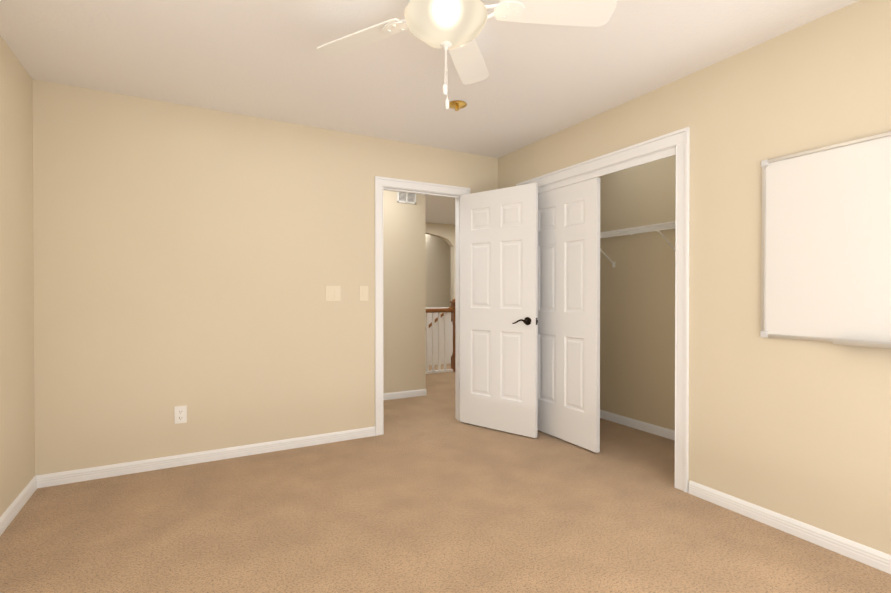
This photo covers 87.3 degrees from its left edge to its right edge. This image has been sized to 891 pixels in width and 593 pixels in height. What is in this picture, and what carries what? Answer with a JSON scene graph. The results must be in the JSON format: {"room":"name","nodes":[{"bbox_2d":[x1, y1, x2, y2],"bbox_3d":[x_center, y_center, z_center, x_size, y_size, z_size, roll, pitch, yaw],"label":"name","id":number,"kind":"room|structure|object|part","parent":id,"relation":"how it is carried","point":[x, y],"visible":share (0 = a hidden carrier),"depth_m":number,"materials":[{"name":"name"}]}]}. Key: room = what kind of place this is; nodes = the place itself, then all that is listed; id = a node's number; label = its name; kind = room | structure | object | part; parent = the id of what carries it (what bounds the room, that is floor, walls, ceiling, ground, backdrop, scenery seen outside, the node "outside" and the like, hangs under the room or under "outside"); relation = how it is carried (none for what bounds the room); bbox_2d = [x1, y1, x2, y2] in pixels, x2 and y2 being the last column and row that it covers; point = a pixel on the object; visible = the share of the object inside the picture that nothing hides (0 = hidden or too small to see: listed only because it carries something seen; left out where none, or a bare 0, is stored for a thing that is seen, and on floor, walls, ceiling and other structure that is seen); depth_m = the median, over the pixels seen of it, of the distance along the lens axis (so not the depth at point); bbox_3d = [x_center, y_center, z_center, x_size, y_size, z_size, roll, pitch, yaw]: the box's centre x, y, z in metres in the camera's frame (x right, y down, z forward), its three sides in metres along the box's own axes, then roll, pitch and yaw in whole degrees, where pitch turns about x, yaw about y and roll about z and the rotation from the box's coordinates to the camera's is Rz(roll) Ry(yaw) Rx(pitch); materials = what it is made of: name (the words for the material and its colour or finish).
{"room":"empty bedroom","nodes":[
{"label":"empty bedroom","id":0,"kind":"room"},
{"bbox_2d":[0,35,39,516],"bbox_3d":[-1.468,-0.060,0.865,0.120,2.440,4.320,0,0,-29],"label":"wall","id":1,"kind":"structure","parent":0,"point":[19,438],"depth_m":2.52,"materials":[{"name":"beige paint"}]},
{"bbox_2d":[36,80,495,474],"bbox_3d":[-0.735,-0.081,3.803,8.000,2.440,0.120,0,0,-29],"label":"wall","id":2,"kind":"structure","parent":0,"point":[160,262],"depth_m":3.21,"materials":[{"name":"beige paint"}]},
{"bbox_2d":[174,405,186,423],"bbox_3d":[-1.790,0.799,3.154,0.072,0.116,0.009,0,0,-29],"label":"electrical outlet plate","id":3,"kind":"object","parent":2,"relation":"attached to","point":[180,413],"visible":1,"depth_m":3.15,"materials":[{"name":"white plastic"}]},
{"bbox_2d":[325,286,340,300],"bbox_3d":[-0.878,-0.025,3.649,0.118,0.118,0.011,0,0,-29],"label":"switch plate","id":4,"kind":"object","parent":2,"relation":"attached to","point":[332,293],"depth_m":3.65,"materials":[{"name":"beige plastic"}]},
{"bbox_2d":[360,286,367,300],"bbox_3d":[-0.657,-0.026,3.771,0.072,0.118,0.011,0,0,-29],"label":"switch plate","id":5,"kind":"object","parent":2,"relation":"attached to","point":[363,289],"depth_m":3.77,"materials":[{"name":"beige plastic"}]},
{"bbox_2d":[375,176,469,435],"bbox_3d":[-0.210,0.077,4.094,0.910,2.120,0.158,0,0,-29],"label":"door frame","id":6,"kind":"structure","parent":2,"relation":"attached to","point":[407,186],"depth_m":3.85,"materials":[{"name":"white paint"}]},
{"bbox_2d":[460,183,537,437],"bbox_3d":[0.433,0.111,3.961,0.775,2.030,0.140,0,1,39],"label":"door","id":7,"kind":"structure","parent":2,"relation":"in","point":[498,309],"depth_m":3.92,"materials":[{"name":"white paint"}]},
{"bbox_2d":[383,190,454,392],"bbox_3d":[-2.014,-0.097,6.124,8.240,2.440,5.420,0,0,-29],"label":"wall","id":8,"kind":"structure","parent":0,"point":[418,264],"depth_m":5.24,"materials":[{"name":"beige paint"}]},
{"bbox_2d":[397,192,415,203],"bbox_3d":[-0.431,-1.113,5.203,0.230,0.145,0.008,0,0,-29],"label":"air vent","id":9,"kind":"object","parent":8,"relation":"in","point":[403,197],"visible":0.77,"depth_m":5.20,"materials":[{"name":"white metal"}]},
{"bbox_2d":[0,389,890,573],"bbox_3d":[-0.972,1.099,4.240,8.000,0.074,9.500,0,0,-29],"label":"baseboard","id":10,"kind":"structure","parent":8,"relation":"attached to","point":[871,557],"depth_m":2.86,"materials":[{"name":"white paint"}]},
{"bbox_2d":[0,0,858,224],"bbox_3d":[-0.972,-1.364,4.223,8.240,0.120,9.740,0,0,-29],"label":"ceiling","id":11,"kind":"structure","parent":0,"point":[265,59],"depth_m":2.54,"materials":[{"name":"white paint"}]},
{"bbox_2d":[449,100,466,110],"bbox_3d":[0.078,-1.277,3.147,0.132,0.038,0.132,0,0,-29],"label":"sprinkler","id":12,"kind":"object","parent":11,"relation":"attached to","point":[457,105],"visible":0.94,"depth_m":3.12,"materials":[{"name":"gold metal"}]},
{"bbox_2d":[317,0,616,109],"bbox_3d":[-0.001,-1.009,1.779,1.278,0.554,1.265,0,0,-29],"label":"ceiling fan","id":13,"kind":"object","parent":11,"relation":"hanging from","point":[455,27],"visible":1,"depth_m":1.83,"materials":[{"name":"white plastic"}]},
{"bbox_3d":[0.002,-1.047,1.816,0.322,0.124,0.322,0,0,-29],"label":"lamp shade","id":14,"kind":"part","parent":13,"relation":"part of","materials":[{"name":"white glass"}]},
{"bbox_2d":[0,364,890,592],"bbox_3d":[-0.972,1.186,4.241,8.240,0.100,9.740,0,0,-29],"label":"floor","id":15,"kind":"structure","parent":0,"point":[429,492],"depth_m":2.32,"materials":[{"name":"carpet"}]},
{"bbox_2d":[426,307,452,364],"bbox_3d":[0.043,0.646,7.764,2.820,0.930,0.130,0,0,-29],"label":"wall","id":16,"kind":"structure","parent":15,"relation":"on","point":[449,338],"depth_m":7.66,"materials":[{"name":"white paint"}]},
{"bbox_2d":[429,306,450,327],"bbox_3d":[-0.126,0.353,7.571,2.025,1.514,0.082,0,0,-29],"label":"stair handrail","id":17,"kind":"object","parent":16,"relation":"attached to","point":[436,320],"visible":0.06,"depth_m":7.53,"materials":[{"name":"brown wood"}]},
{"bbox_2d":[426,299,454,373],"bbox_3d":[-0.321,0.577,6.730,1.165,1.084,0.110,0,0,-29],"label":"stair railing","id":18,"kind":"object","parent":15,"relation":"on","point":[439,311],"visible":0.46,"depth_m":6.84,"materials":[{"name":"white wood"}]},
{"bbox_2d":[598,155,675,430],"bbox_3d":[1.776,-0.081,3.908,0.120,2.440,2.120,0,0,-29],"label":"wall","id":19,"kind":"structure","parent":0,"point":[637,331],"depth_m":3.97,"materials":[{"name":"beige paint"}]},
{"bbox_2d":[600,221,674,266],"bbox_3d":[1.558,-0.409,3.854,0.307,0.295,1.998,0,0,-29],"label":"wire shelf","id":20,"kind":"object","parent":19,"relation":"attached to","point":[639,229],"visible":0.38,"depth_m":3.73,"materials":[{"name":"white metal"}]},
{"bbox_2d":[496,0,890,554],"bbox_3d":[1.589,-0.072,2.548,0.120,2.440,4.320,0,0,-29],"label":"wall","id":21,"kind":"structure","parent":0,"point":[800,430],"depth_m":2.37,"materials":[{"name":"beige paint"}]},
{"bbox_2d":[537,177,599,452],"bbox_3d":[0.921,0.134,3.699,0.038,1.985,0.758,0,0,-29],"label":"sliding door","id":22,"kind":"structure","parent":21,"relation":"in","point":[568,407],"depth_m":3.60,"materials":[{"name":"white paint"}]},
{"bbox_2d":[516,127,689,492],"bbox_3d":[1.076,0.076,3.461,0.140,2.132,1.624,0,0,-29],"label":"trim","id":23,"kind":"structure","parent":21,"relation":"attached to","point":[677,143],"depth_m":2.77,"materials":[{"name":"white paint"}]},
{"bbox_2d":[760,132,890,348],"bbox_3d":[1.881,-0.236,1.826,0.064,0.896,1.219,0,0,-29],"label":"whiteboard","id":24,"kind":"object","parent":21,"relation":"attached to","point":[826,249],"visible":0.98,"depth_m":2.12,"materials":[{"name":"white plastic"}]}
]}

